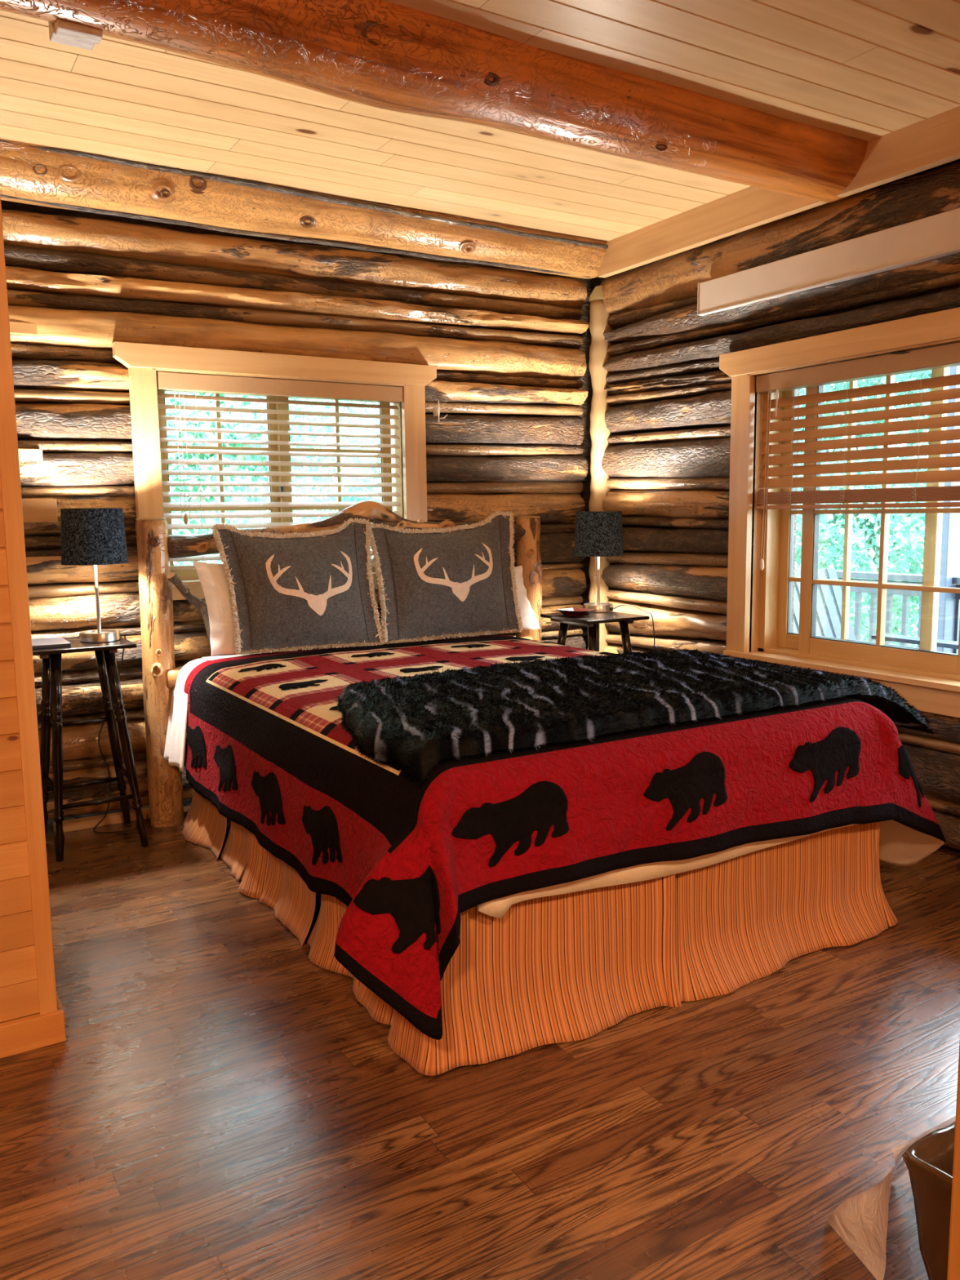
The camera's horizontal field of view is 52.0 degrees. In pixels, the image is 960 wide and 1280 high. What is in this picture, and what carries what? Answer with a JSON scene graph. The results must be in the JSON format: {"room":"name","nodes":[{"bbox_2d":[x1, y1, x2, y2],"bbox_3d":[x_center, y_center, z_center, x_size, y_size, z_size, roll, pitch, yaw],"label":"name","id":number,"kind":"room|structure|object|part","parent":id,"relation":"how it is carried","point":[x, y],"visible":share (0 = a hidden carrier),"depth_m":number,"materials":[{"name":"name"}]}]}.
{"room":"log cabin bedroom","nodes":[
{"label":"log cabin bedroom","id":0,"kind":"room"},
{"bbox_2d":[0,476,39,1022],"bbox_3d":[-2.067,-0.229,1.713,2.262,2.610,0.100,-5,8,-31],"label":"wall","id":1,"kind":"structure","parent":0,"point":[19,995],"depth_m":2.33,"materials":[{"name":"brown wood"}]},
{"bbox_2d":[0,195,57,1014],"bbox_3d":[-1.097,-0.314,2.295,0.040,2.610,0.122,-5,8,-31],"label":"trim","id":2,"kind":"structure","parent":1,"relation":"attached to","point":[10,474],"depth_m":2.29,"materials":[{"name":"brown wood"}]},
{"bbox_2d":[0,991,66,1058],"bbox_3d":[-1.862,1.011,1.979,1.898,0.078,0.134,-5,8,-31],"label":"baseboard","id":3,"kind":"structure","parent":1,"relation":"attached to","point":[17,1036],"depth_m":2.37,"materials":[{"name":"brown wood"}]},
{"bbox_2d":[0,200,591,819],"bbox_3d":[-1.601,-0.543,4.141,5.600,2.610,0.319,-5,8,-31],"label":"wall","id":4,"kind":"structure","parent":0,"point":[508,348],"depth_m":4.27,"materials":[{"name":"brown wood"}]},
{"bbox_2d":[8,320,37,335],"bbox_3d":[-1.820,-1.207,3.808,0.185,0.045,0.062,-5,8,-31],"label":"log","id":5,"kind":"object","parent":4,"relation":"attached to","point":[15,327],"visible":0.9,"depth_m":3.80,"materials":[{"name":"brown wood"}]},
{"bbox_2d":[17,448,43,461],"bbox_3d":[-1.818,-0.727,3.866,0.175,0.048,0.062,-5,8,-31],"label":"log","id":6,"kind":"object","parent":4,"relation":"attached to","point":[26,455],"visible":0.66,"depth_m":3.86,"materials":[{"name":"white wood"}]},
{"bbox_2d":[22,497,57,522],"bbox_3d":[-1.798,-0.513,3.904,0.215,0.095,0.062,-5,8,-31],"label":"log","id":7,"kind":"object","parent":4,"relation":"attached to","point":[36,509],"visible":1,"depth_m":3.90,"materials":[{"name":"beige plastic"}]},
{"bbox_2d":[53,807,150,832],"bbox_3d":[-1.548,0.753,4.146,0.460,0.035,0.050,-5,8,-31],"label":"baseboard","id":8,"kind":"structure","parent":4,"relation":"attached to","point":[74,824],"depth_m":4.10,"materials":[{"name":"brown wood"}]},
{"bbox_2d":[111,341,436,599],"bbox_3d":[-0.900,-0.745,4.502,1.470,1.052,0.274,-5,8,-31],"label":"window","id":9,"kind":"structure","parent":4,"relation":"in","point":[143,361],"depth_m":4.37,"materials":[{"name":"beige wood"}]},
{"bbox_3d":[-1.382,-0.671,4.097,0.102,0.908,0.045,-5,8,-31],"label":"casing","id":10,"kind":"part","parent":9,"relation":"part of","materials":[{"name":"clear wood"}]},
{"bbox_3d":[-1.162,-0.713,4.397,0.460,0.870,0.035,-5,8,-31],"label":"rail","id":11,"kind":"part","parent":9,"relation":"part of","materials":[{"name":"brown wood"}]},
{"bbox_3d":[-1.162,-0.713,4.397,0.560,0.870,0.035,-5,8,-31],"label":"sash","id":12,"kind":"part","parent":9,"relation":"part of","materials":[{"name":"brown wood"}]},
{"bbox_3d":[-0.902,-0.287,4.563,1.344,0.022,0.260,-5,8,-31],"label":"sill","id":13,"kind":"part","parent":9,"relation":"part of","materials":[{"name":"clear wood"}]},
{"bbox_2d":[155,371,402,569],"bbox_3d":[-0.861,-0.747,4.428,1.129,0.820,0.074,-5,8,-31],"label":"window blind","id":14,"kind":"object","parent":9,"relation":"attached to","point":[166,381],"visible":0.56,"depth_m":4.35,"materials":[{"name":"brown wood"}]},
{"bbox_3d":[-1.271,-0.780,4.145,0.007,0.530,0.003,-1,7,-5],"label":"pull cord","id":15,"kind":"part","parent":14,"relation":"part of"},
{"bbox_3d":[-1.256,-0.781,4.154,0.007,0.530,0.003,-1,7,-5],"label":"pull cord","id":16,"kind":"part","parent":14,"relation":"part of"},
{"bbox_3d":[-1.241,-0.783,4.163,0.007,0.530,0.003,-1,7,-5],"label":"pull cord","id":17,"kind":"part","parent":14,"relation":"part of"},
{"bbox_3d":[-0.864,-0.349,4.488,1.116,0.015,0.045,-5,8,-31],"label":"rail","id":18,"kind":"part","parent":14,"relation":"part of","materials":[{"name":"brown wood"}]},
{"bbox_3d":[-0.482,-0.880,4.615,0.013,0.470,0.002,-2,7,-9],"label":"pull cord","id":19,"kind":"part","parent":14,"relation":"part of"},
{"bbox_3d":[-0.677,-0.751,4.650,0.565,0.870,0.032,-5,8,-31],"label":"sash","id":20,"kind":"part","parent":9,"relation":"part of","materials":[{"name":"brown wood"}]},
{"bbox_3d":[-0.677,-0.751,4.650,0.465,0.870,0.032,-5,8,-31],"label":"rail","id":21,"kind":"part","parent":9,"relation":"part of","materials":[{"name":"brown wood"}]},
{"bbox_3d":[-0.317,-0.765,4.737,0.112,0.908,0.045,-5,8,-31],"label":"casing","id":22,"kind":"part","parent":9,"relation":"part of","materials":[{"name":"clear wood"}]},
{"bbox_2d":[433,400,448,422],"bbox_3d":[-0.191,-1.103,4.757,0.059,0.100,0.043,-5,8,-31],"label":"hook","id":23,"kind":"object","parent":4,"relation":"attached to","point":[436,410],"visible":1,"depth_m":4.74,"materials":[{"name":"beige plastic"}]},
{"bbox_3d":[-0.210,-1.102,4.750,0.018,0.040,0.035,-5,8,-31],"label":"plate","id":24,"kind":"part","parent":23,"relation":"part of","materials":[{"name":"clear plastic"}]},
{"bbox_2d":[0,798,959,1279],"bbox_3d":[0.052,1.150,1.495,5.450,0.120,6.650,-5,8,-31],"label":"floor","id":25,"kind":"structure","parent":0,"point":[218,1101],"depth_m":2.10,"materials":[{"name":"brown wood"}]},
{"bbox_2d":[32,636,148,862],"bbox_3d":[-1.546,0.409,3.849,0.375,0.796,0.370,-5,8,-31],"label":"nightstand","id":26,"kind":"object","parent":25,"relation":"on","point":[104,652],"visible":0.93,"depth_m":3.80,"materials":[{"name":"black wood"}]},
{"bbox_3d":[-1.722,0.411,3.905,0.120,0.781,0.042,1,7,14],"label":"leg","id":27,"kind":"part","parent":26,"relation":"part of","materials":[{"name":"black wood"}]},
{"bbox_2d":[31,636,71,649],"bbox_3d":[-1.673,0.014,3.745,0.185,0.016,0.230,-5,8,-31],"label":"notebook","id":28,"kind":"object","parent":26,"relation":"on","point":[59,642],"visible":0.56,"depth_m":3.69,"materials":[{"name":"paper"}]},
{"bbox_3d":[-1.583,0.436,3.692,0.042,0.782,0.137,-1,7,-5],"label":"leg","id":29,"kind":"part","parent":26,"relation":"part of","materials":[{"name":"black wood"}]},
{"bbox_2d":[60,507,147,833],"bbox_3d":[-1.506,0.135,3.941,0.244,1.313,0.334,-2,7,-11],"label":"table lamp","id":30,"kind":"object","parent":26,"relation":"on","point":[95,536],"visible":0.9,"depth_m":3.74,"materials":[{"name":"fabric"}]},
{"bbox_3d":[-1.504,-0.404,3.828,0.244,0.214,0.244,-5,8,-31],"label":"lamp shade","id":31,"kind":"part","parent":30,"relation":"part of","materials":[{"name":"black fabric"}]},
{"bbox_3d":[-1.501,-0.186,3.856,0.017,0.326,0.017,-5,8,-31],"label":"stem","id":32,"kind":"part","parent":30,"relation":"part of","materials":[{"name":"metal"}]},
{"bbox_3d":[-1.486,0.377,4.036,0.236,0.809,0.161,-5,8,-31],"label":"cord","id":33,"kind":"part","parent":30,"relation":"part of","materials":[{"name":"black plastic"}]},
{"bbox_3d":[-1.507,0.391,4.035,0.042,0.782,0.136,2,8,20],"label":"leg","id":34,"kind":"part","parent":26,"relation":"part of","materials":[{"name":"black wood"}]},
{"bbox_3d":[-1.373,0.418,3.814,0.157,0.783,0.042,2,8,21],"label":"leg","id":35,"kind":"part","parent":26,"relation":"part of","materials":[{"name":"black wood"}]},
{"bbox_2d":[135,500,542,827],"bbox_3d":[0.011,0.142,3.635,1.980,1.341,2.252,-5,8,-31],"label":"headboard","id":36,"kind":"object","parent":25,"relation":"on","point":[155,548],"visible":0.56,"depth_m":4.04,"materials":[{"name":"brown wood"}]},
{"bbox_3d":[-1.331,-0.490,3.981,0.120,0.010,0.120,-5,8,-31],"label":"post","id":37,"kind":"part","parent":36,"relation":"part of","materials":[{"name":"brown wood"}]},
{"bbox_3d":[-1.324,0.139,4.063,0.138,1.270,0.136,-5,8,-31],"label":"headboard post","id":38,"kind":"part","parent":36,"relation":"part of","materials":[{"name":"brown wood"}]},
{"bbox_3d":[-0.661,0.604,3.233,0.090,0.088,2.090,-5,8,-31],"label":"rail","id":39,"kind":"part","parent":36,"relation":"part of","materials":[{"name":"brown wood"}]},
{"bbox_3d":[-0.547,-0.512,4.439,1.885,0.232,0.127,-5,8,-31],"label":"headboard rail","id":40,"kind":"part","parent":36,"relation":"part of","materials":[{"name":"brown wood"}]},
{"bbox_3d":[-0.517,0.099,4.495,1.804,0.101,0.091,-5,8,-31],"label":"rail","id":41,"kind":"part","parent":36,"relation":"part of","materials":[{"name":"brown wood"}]},
{"bbox_3d":[0.242,-0.617,4.928,0.120,0.010,0.120,-5,8,-31],"label":"post","id":42,"kind":"part","parent":36,"relation":"part of","materials":[{"name":"brown wood"}]},
{"bbox_3d":[0.247,0.007,5.007,0.142,1.257,0.141,-5,8,-31],"label":"headboard post","id":43,"kind":"part","parent":36,"relation":"part of","materials":[{"name":"brown wood"}]},
{"bbox_2d":[182,788,897,1075],"bbox_3d":[0.041,0.605,3.525,1.703,0.441,2.271,-5,8,-31],"label":"bed skirt","id":44,"kind":"object","parent":36,"relation":"attached to","point":[571,966],"visible":0.4,"depth_m":2.57,"materials":[{"name":"fabric"}]},
{"bbox_3d":[-1.102,0.576,3.863,0.103,0.441,0.504,-5,8,-31],"label":"panel","id":45,"kind":"part","parent":44,"relation":"part of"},
{"bbox_3d":[-0.894,0.611,3.565,0.062,0.441,0.291,-4,8,-25],"label":"panel","id":46,"kind":"part","parent":44,"relation":"part of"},
{"bbox_3d":[-0.774,0.638,3.344,0.105,0.441,0.260,-7,10,-43],"label":"panel","id":47,"kind":"part","parent":44,"relation":"part of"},
{"bbox_3d":[-0.609,0.669,3.084,0.062,0.441,0.410,-5,8,-30],"label":"panel","id":48,"kind":"part","parent":44,"relation":"part of","materials":[{"name":"fabric"}]},
{"bbox_3d":[-0.416,0.708,2.766,0.090,0.441,0.383,-5,8,-31],"label":"panel","id":49,"kind":"part","parent":44,"relation":"part of","materials":[{"name":"fabric"}]},
{"bbox_3d":[-0.246,0.739,2.500,0.082,0.441,0.307,-6,9,-36],"label":"panel","id":50,"kind":"part","parent":44,"relation":"part of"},
{"bbox_3d":[0.163,0.749,2.386,0.766,0.441,0.188,-3,8,-16],"label":"foot panel","id":51,"kind":"part","parent":44,"relation":"part of","materials":[{"name":"fabric"}]},
{"bbox_3d":[0.839,0.691,2.775,0.892,0.441,0.153,-5,8,-31],"label":"foot panel","id":52,"kind":"part","parent":44,"relation":"part of","materials":[{"name":"fabric"}]},
{"bbox_3d":[0.748,0.547,3.916,0.115,0.441,2.142,-5,8,-30],"label":"panel","id":53,"kind":"part","parent":44,"relation":"part of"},
{"bbox_3d":[-0.007,0.435,3.565,1.525,0.135,2.110,-5,8,-31],"label":"box spring","id":54,"kind":"object","parent":36,"relation":"on","visible":0},
{"bbox_3d":[-0.009,0.252,3.542,1.525,0.225,2.110,-5,8,-31],"label":"mattress","id":55,"kind":"object","parent":54,"relation":"on","visible":0},
{"bbox_2d":[163,633,494,771],"bbox_3d":[-0.575,0.242,4.327,1.575,0.424,0.212,-5,8,-31],"label":"sheet","id":56,"kind":"object","parent":55,"relation":"on","point":[175,746],"visible":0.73,"depth_m":3.97,"materials":[{"name":"white fabric"}]},
{"bbox_2d":[192,560,236,655],"bbox_3d":[-0.834,-0.177,4.145,0.700,0.419,0.149,-5,8,-31],"label":"sleeping pillow","id":57,"kind":"object","parent":56,"relation":"on","point":[211,576],"visible":0.12,"depth_m":3.99,"materials":[{"name":"white fabric"}]},
{"bbox_2d":[513,565,541,629],"bbox_3d":[-0.086,-0.232,4.586,0.800,0.399,0.169,-5,8,-31],"label":"sleeping pillow","id":58,"kind":"object","parent":56,"relation":"on","point":[530,621],"visible":0.12,"depth_m":4.74,"materials":[{"name":"white fabric"}]},
{"bbox_2d":[183,634,946,1039],"bbox_3d":[0.064,0.443,3.459,2.170,0.676,2.184,-6,9,-34],"label":"quilt","id":59,"kind":"object","parent":55,"relation":"on","point":[268,746],"depth_m":2.59,"materials":[{"name":"red fabric"}]},
{"bbox_2d":[211,517,385,654],"bbox_3d":[-0.742,-0.236,4.113,0.692,0.542,0.228,-5,8,-28],"label":"throw pillow","id":60,"kind":"object","parent":59,"relation":"on","point":[296,591],"visible":1,"depth_m":4.05,"materials":[{"name":"fabric"}]},
{"bbox_2d":[271,565,291,582],"bbox_3d":[-0.808,-0.270,4.017,0.086,0.063,0.011,-6,9,-36],"label":"print","id":61,"kind":"object","parent":60,"relation":"attached to","point":[279,573],"depth_m":4.02},
{"bbox_2d":[266,554,308,599],"bbox_3d":[-0.780,-0.247,4.035,0.175,0.207,0.108,-5,8,-31],"label":"print","id":62,"kind":"object","parent":60,"relation":"attached to","point":[286,575],"depth_m":4.02},
{"bbox_2d":[295,577,305,595],"bbox_3d":[-0.738,-0.220,4.025,0.044,0.081,0.015,2,8,22],"label":"print","id":63,"kind":"object","parent":60,"relation":"attached to","point":[300,581],"depth_m":4.03},
{"bbox_2d":[306,594,326,615],"bbox_3d":[-0.669,-0.145,4.051,0.085,0.091,0.013,-5,8,-31],"label":"print","id":64,"kind":"object","parent":60,"relation":"attached to","point":[316,603],"depth_m":4.05},
{"bbox_2d":[327,576,332,595],"bbox_3d":[-0.622,-0.229,4.091,0.014,0.083,0.043,1,7,14],"label":"print","id":65,"kind":"object","parent":60,"relation":"attached to","point":[329,578],"depth_m":4.09},
{"bbox_2d":[323,551,351,599],"bbox_3d":[-0.610,-0.265,4.129,0.183,0.214,0.099,-5,8,-31],"label":"print","id":66,"kind":"object","parent":60,"relation":"attached to","point":[337,565],"depth_m":4.13},
{"bbox_2d":[331,564,350,578],"bbox_3d":[-0.585,-0.289,4.147,0.086,0.067,0.009,-5,8,-30],"label":"print","id":67,"kind":"object","parent":60,"relation":"attached to","point":[338,571],"depth_m":4.14},
{"bbox_2d":[369,511,523,644],"bbox_3d":[-0.127,-0.303,4.473,0.823,0.568,0.232,-6,9,-33],"label":"throw pillow","id":68,"kind":"object","parent":59,"relation":"on","point":[433,584],"visible":1,"depth_m":4.39,"materials":[{"name":"fabric"}]},
{"bbox_2d":[419,557,438,573],"bbox_3d":[-0.224,-0.329,4.348,0.101,0.066,0.011,-6,9,-38],"label":"print","id":69,"kind":"object","parent":68,"relation":"attached to","point":[427,565],"depth_m":4.35},
{"bbox_2d":[413,548,453,587],"bbox_3d":[-0.196,-0.310,4.365,0.189,0.194,0.099,-5,8,-31],"label":"print","id":70,"kind":"object","parent":68,"relation":"attached to","point":[433,567],"depth_m":4.35},
{"bbox_2d":[442,566,450,584],"bbox_3d":[-0.148,-0.286,4.364,0.026,0.079,0.027,-5,8,-31],"label":"print","id":71,"kind":"object","parent":68,"relation":"attached to","point":[446,570],"depth_m":4.36},
{"bbox_2d":[452,581,470,601],"bbox_3d":[-0.084,-0.215,4.391,0.095,0.089,0.011,-5,9,-32],"label":"print","id":72,"kind":"object","parent":68,"relation":"attached to","point":[460,589],"depth_m":4.39},
{"bbox_2d":[471,564,475,582],"bbox_3d":[-0.028,-0.302,4.440,0.012,0.080,0.054,2,8,17],"label":"print","id":73,"kind":"object","parent":68,"relation":"attached to","point":[473,566],"depth_m":4.44},
{"bbox_2d":[466,542,493,586],"bbox_3d":[-0.016,-0.336,4.483,0.210,0.209,0.111,-5,8,-31],"label":"print","id":74,"kind":"object","parent":68,"relation":"attached to","point":[479,555],"depth_m":4.49},
{"bbox_2d":[475,554,490,567],"bbox_3d":[0.012,-0.363,4.510,0.090,0.063,0.013,-4,8,-27],"label":"print","id":75,"kind":"object","parent":68,"relation":"attached to","point":[481,560],"depth_m":4.51},
{"bbox_2d":[336,648,935,786],"bbox_3d":[0.455,0.216,3.080,1.936,0.269,0.904,-5,8,-31],"label":"fur throw","id":76,"kind":"object","parent":59,"relation":"on","point":[417,722],"visible":0.96,"depth_m":2.76,"materials":[{"name":"fur"}]},
{"bbox_3d":[0.603,0.466,2.609,1.440,0.261,0.044,-5,8,-31],"label":"blanket edge","id":77,"kind":"part","parent":59,"relation":"part of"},
{"bbox_2d":[540,611,649,653],"bbox_3d":[0.544,0.268,4.790,0.374,0.786,0.455,-5,8,-31],"label":"nightstand","id":78,"kind":"object","parent":25,"relation":"on","point":[593,620],"visible":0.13,"depth_m":4.66,"materials":[{"name":"black wood"}]},
{"bbox_3d":[0.367,0.268,4.862,0.162,0.773,0.042,4,8,31],"label":"leg","id":79,"kind":"part","parent":78,"relation":"part of","materials":[{"name":"black wood"}]},
{"bbox_2d":[556,607,595,616],"bbox_3d":[0.460,-0.132,4.696,0.124,0.027,0.156,-7,10,-42],"label":"bowl","id":80,"kind":"object","parent":78,"relation":"on","point":[573,611],"visible":1,"depth_m":4.68,"materials":[{"name":"ceramic"}]},
{"bbox_3d":[0.530,0.301,4.590,0.042,0.772,0.138,-1,7,-3],"label":"leg","id":81,"kind":"part","parent":78,"relation":"part of","materials":[{"name":"black wood"}]},
{"bbox_3d":[0.584,0.251,4.978,0.042,0.773,0.162,0,7,8],"label":"leg","id":82,"kind":"part","parent":78,"relation":"part of","materials":[{"name":"black wood"}]},
{"bbox_2d":[573,511,654,651],"bbox_3d":[0.645,0.007,4.836,0.244,1.268,0.448,-5,8,-31],"label":"table lamp","id":83,"kind":"object","parent":78,"relation":"on","point":[597,534],"visible":0.87,"depth_m":4.76,"materials":[{"name":"fabric"}]},
{"bbox_3d":[0.589,-0.319,4.882,0.017,0.300,0.017,-5,8,-31],"label":"stem","id":84,"kind":"part","parent":83,"relation":"part of","materials":[{"name":"metal"}]},
{"bbox_3d":[0.586,-0.525,4.856,0.244,0.216,0.244,-5,8,-31],"label":"lamp shade","id":85,"kind":"part","parent":83,"relation":"part of","materials":[{"name":"black fabric"}]},
{"bbox_3d":[0.770,0.235,4.847,0.050,0.811,0.288,-6,9,-34],"label":"cord","id":86,"kind":"part","parent":83,"relation":"part of","materials":[{"name":"black plastic"}]},
{"bbox_3d":[0.737,0.283,4.709,0.149,0.772,0.042,1,8,16],"label":"leg","id":87,"kind":"part","parent":78,"relation":"part of","materials":[{"name":"black wood"}]},
{"bbox_2d":[826,1115,955,1279],"bbox_3d":[0.800,0.918,1.550,0.309,0.305,0.547,-5,8,-31],"label":"waste bin","id":88,"kind":"object","parent":25,"relation":"on","point":[861,1220],"visible":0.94,"depth_m":1.53,"materials":[{"name":"black plastic"}]},
{"bbox_2d":[946,1042,959,1279],"bbox_3d":[0.540,0.095,1.025,0.278,2.080,0.160,-5,8,-31],"label":"door","id":89,"kind":"structure","parent":25,"relation":"on","point":[953,1260],"depth_m":0.95,"materials":[{"name":"brown wood"}]},
{"bbox_2d":[0,0,959,241],"bbox_3d":[-0.021,-1.566,1.216,5.450,0.120,6.942,-5,8,-31],"label":"ceiling","id":90,"kind":"structure","parent":0,"point":[867,70],"depth_m":3.21,"materials":[{"name":"brown wood"}]},
{"bbox_2d":[0,138,606,279],"bbox_3d":[-0.915,-1.871,4.137,3.572,0.325,0.330,-5,8,-31],"label":"ceiling beam","id":91,"kind":"structure","parent":90,"relation":"attached to","point":[28,172],"depth_m":4.03,"materials":[{"name":"brown wood"}]},
{"bbox_2d":[0,194,590,277],"bbox_3d":[-0.934,-1.715,4.124,3.500,0.046,0.030,-5,8,-31],"label":"strip","id":92,"kind":"object","parent":91,"relation":"attached to","point":[293,238],"visible":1,"depth_m":4.17,"materials":[{"name":"brown wood"}]},
{"bbox_2d":[0,140,608,248],"bbox_3d":[-0.865,-1.832,3.991,3.501,0.050,0.037,-5,8,-31],"label":"strip","id":93,"kind":"object","parent":91,"relation":"attached to","point":[124,162],"visible":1,"depth_m":4.06,"materials":[{"name":"beige wood"}]},
{"bbox_2d":[0,0,867,202],"bbox_3d":[-0.810,-1.668,2.463,5.204,0.377,0.408,-5,8,-31],"label":"ceiling beam","id":94,"kind":"structure","parent":90,"relation":"attached to","point":[380,54],"depth_m":2.81,"materials":[{"name":"brown wood"}]},
{"bbox_2d":[48,19,102,50],"bbox_3d":[-1.006,-1.520,2.446,0.108,0.058,0.105,-5,8,-31],"label":"wood block","id":95,"kind":"object","parent":94,"relation":"attached to","point":[61,32],"visible":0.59,"depth_m":2.43,"materials":[{"name":"wood"}]},
{"bbox_2d":[590,159,959,850],"bbox_3d":[2.297,-0.406,2.688,0.332,2.610,6.660,-5,8,-31],"label":"wall","id":96,"kind":"structure","parent":0,"point":[666,462],"depth_m":4.55,"materials":[{"name":"brown wood"}]},
{"bbox_2d":[587,285,612,652],"bbox_3d":[0.640,-0.623,5.234,0.153,2.438,0.129,-5,8,-31],"label":"corner post","id":97,"kind":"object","parent":96,"relation":"attached to","point":[598,323],"depth_m":5.12,"materials":[{"name":"brown wood"}]},
{"bbox_3d":[0.626,-1.791,5.088,0.124,0.082,0.124,-5,8,-31],"label":"post","id":98,"kind":"part","parent":97,"relation":"part of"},
{"bbox_2d":[598,106,959,277],"bbox_3d":[2.198,-1.604,2.389,0.045,0.155,6.100,-5,8,-31],"label":"trim","id":99,"kind":"structure","parent":96,"relation":"attached to","point":[934,141],"depth_m":4.04,"materials":[{"name":"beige wood"}]},
{"bbox_2d":[697,207,959,315],"bbox_3d":[1.641,-1.402,3.364,0.050,0.142,2.490,-5,8,-31],"label":"wall heater","id":100,"kind":"object","parent":96,"relation":"attached to","point":[936,236],"visible":1,"depth_m":3.76,"materials":[{"name":"white metal"}]},
{"bbox_2d":[719,306,959,717],"bbox_3d":[1.669,-0.460,3.659,0.278,1.417,1.912,-5,8,-31],"label":"window","id":101,"kind":"structure","parent":96,"relation":"in","point":[759,615],"depth_m":4.08,"materials":[{"name":"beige wood"}]},
{"bbox_3d":[1.149,-0.539,4.322,0.045,1.226,0.108,-5,8,-31],"label":"casing","id":102,"kind":"part","parent":101,"relation":"part of","materials":[{"name":"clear wood"}]},
{"bbox_3d":[1.310,-0.547,4.334,0.165,1.193,0.037,-5,8,-31],"label":"frame","id":103,"kind":"part","parent":101,"relation":"part of","materials":[{"name":"brown wood"}]},
{"bbox_3d":[1.528,-0.515,4.005,0.035,1.177,0.655,-5,8,-31],"label":"rail","id":104,"kind":"part","parent":101,"relation":"part of","materials":[{"name":"brown wood"}]},
{"bbox_3d":[1.676,0.138,3.736,0.278,0.022,1.788,-5,8,-31],"label":"sill","id":105,"kind":"part","parent":101,"relation":"part of","materials":[{"name":"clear wood"}]},
{"bbox_2d":[755,342,959,569],"bbox_3d":[1.605,-0.640,3.600,0.087,0.824,1.545,-5,8,-31],"label":"window blind","id":106,"kind":"object","parent":101,"relation":"attached to","point":[948,355],"visible":1,"depth_m":3.78,"materials":[{"name":"beige wood"}]},
{"bbox_3d":[1.212,-0.695,4.188,0.002,0.710,0.022,-5,8,-31],"label":"pull cord","id":107,"kind":"part","parent":106,"relation":"part of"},
{"bbox_3d":[1.219,-0.693,4.177,0.002,0.710,0.022,-5,8,-31],"label":"pull cord","id":108,"kind":"part","parent":106,"relation":"part of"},
{"bbox_3d":[1.618,-0.497,3.623,0.054,0.017,1.540,-5,8,-31],"label":"rail","id":109,"kind":"part","parent":106,"relation":"part of","materials":[{"name":"beige wood"}]},
{"bbox_3d":[1.716,0.115,3.757,0.165,0.016,1.572,-5,8,-31],"label":"frame","id":110,"kind":"part","parent":101,"relation":"part of","materials":[{"name":"brown wood"}]},
{"bbox_3d":[1.528,-0.515,4.005,0.035,1.177,0.755,-5,8,-31],"label":"sash","id":111,"kind":"part","parent":101,"relation":"part of","materials":[{"name":"brown wood"}]},
{"bbox_3d":[1.582,-0.489,3.827,0.040,1.185,0.792,-5,8,-31],"label":"sash","id":112,"kind":"part","parent":101,"relation":"part of","materials":[{"name":"brown wood"}]},
{"bbox_3d":[1.582,-0.489,3.827,0.040,1.185,0.676,-5,8,-31],"label":"rail","id":113,"kind":"part","parent":101,"relation":"part of","materials":[{"name":"brown wood"}]},
{"label":"outside","id":114,"kind":"structure","parent":0,"visible":0},
{"bbox_3d":[2.891,0.796,4.633,2.420,0.120,7.700,-5,8,-31],"label":"deck","id":115,"kind":"object","parent":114,"visible":0},
{"bbox_2d":[793,568,958,648],"bbox_3d":[2.212,0.122,5.565,0.770,0.997,1.043,-5,8,-31],"label":"deck chair","id":116,"kind":"object","parent":115,"relation":"on","point":[831,628],"visible":0.12,"depth_m":5.90,"materials":[{"name":"paint"}]},
{"bbox_3d":[2.568,0.014,5.579,0.130,0.025,0.720,-5,8,-31],"label":"armrest","id":117,"kind":"part","parent":116,"relation":"part of","materials":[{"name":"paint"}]},
{"bbox_2d":[794,568,959,653],"bbox_3d":[3.738,0.140,5.190,0.140,0.820,7.300,-5,8,-31],"label":"porch railing","id":118,"kind":"object","parent":115,"relation":"on","point":[904,578],"visible":0.08,"depth_m":6.69,"materials":[{"name":"paint"}]},
{"bbox_3d":[3.730,-0.172,5.148,0.050,0.090,7.300,-5,8,-31],"label":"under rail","id":119,"kind":"part","parent":118,"relation":"part of","materials":[{"name":"paint"}]},
{"bbox_3d":[3.733,-0.247,5.141,0.140,0.040,7.300,-5,8,-31],"label":"rail","id":120,"kind":"part","parent":118,"relation":"part of","materials":[{"name":"paint"}]},
{"bbox_2d":[936,365,959,653],"bbox_3d":[2.955,-0.970,6.222,0.150,2.980,0.150,-5,8,-31],"label":"porch post","id":121,"kind":"object","parent":115,"relation":"on","point":[950,541],"visible":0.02,"depth_m":6.21,"materials":[{"name":"paint"}]},
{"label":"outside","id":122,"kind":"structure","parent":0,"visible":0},
{"bbox_2d":[794,587,919,647],"bbox_3d":[1.854,0.708,10.646,38.000,0.200,44.000,-5,8,-31],"label":"ground","id":123,"kind":"structure","parent":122,"point":[912,625],"depth_m":16.40,"materials":[{"name":"green plant"}]},
{"bbox_2d":[164,391,378,565],"bbox_3d":[-2.698,-1.510,8.709,3.872,5.486,3.907,5,9,39],"label":"leafy tree","id":124,"kind":"object","parent":123,"relation":"on","point":[168,401],"visible":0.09,"depth_m":8.60,"materials":[{"name":"green plant"}]},
{"bbox_2d":[249,400,379,557],"bbox_3d":[-0.471,-1.945,11.290,4.678,4.996,3.471,-5,8,-31],"label":"leafy tree","id":125,"kind":"object","parent":123,"relation":"on","point":[346,489],"visible":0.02,"depth_m":10.50,"materials":[{"name":"green plant"}]},
{"bbox_2d":[793,369,932,647],"bbox_3d":[4.132,-1.859,10.894,4.542,5.570,3.913,-5,8,-31],"label":"leafy tree","id":126,"kind":"object","parent":123,"relation":"on","point":[906,531],"visible":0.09,"depth_m":9.47,"materials":[{"name":"green plant"}]}
]}

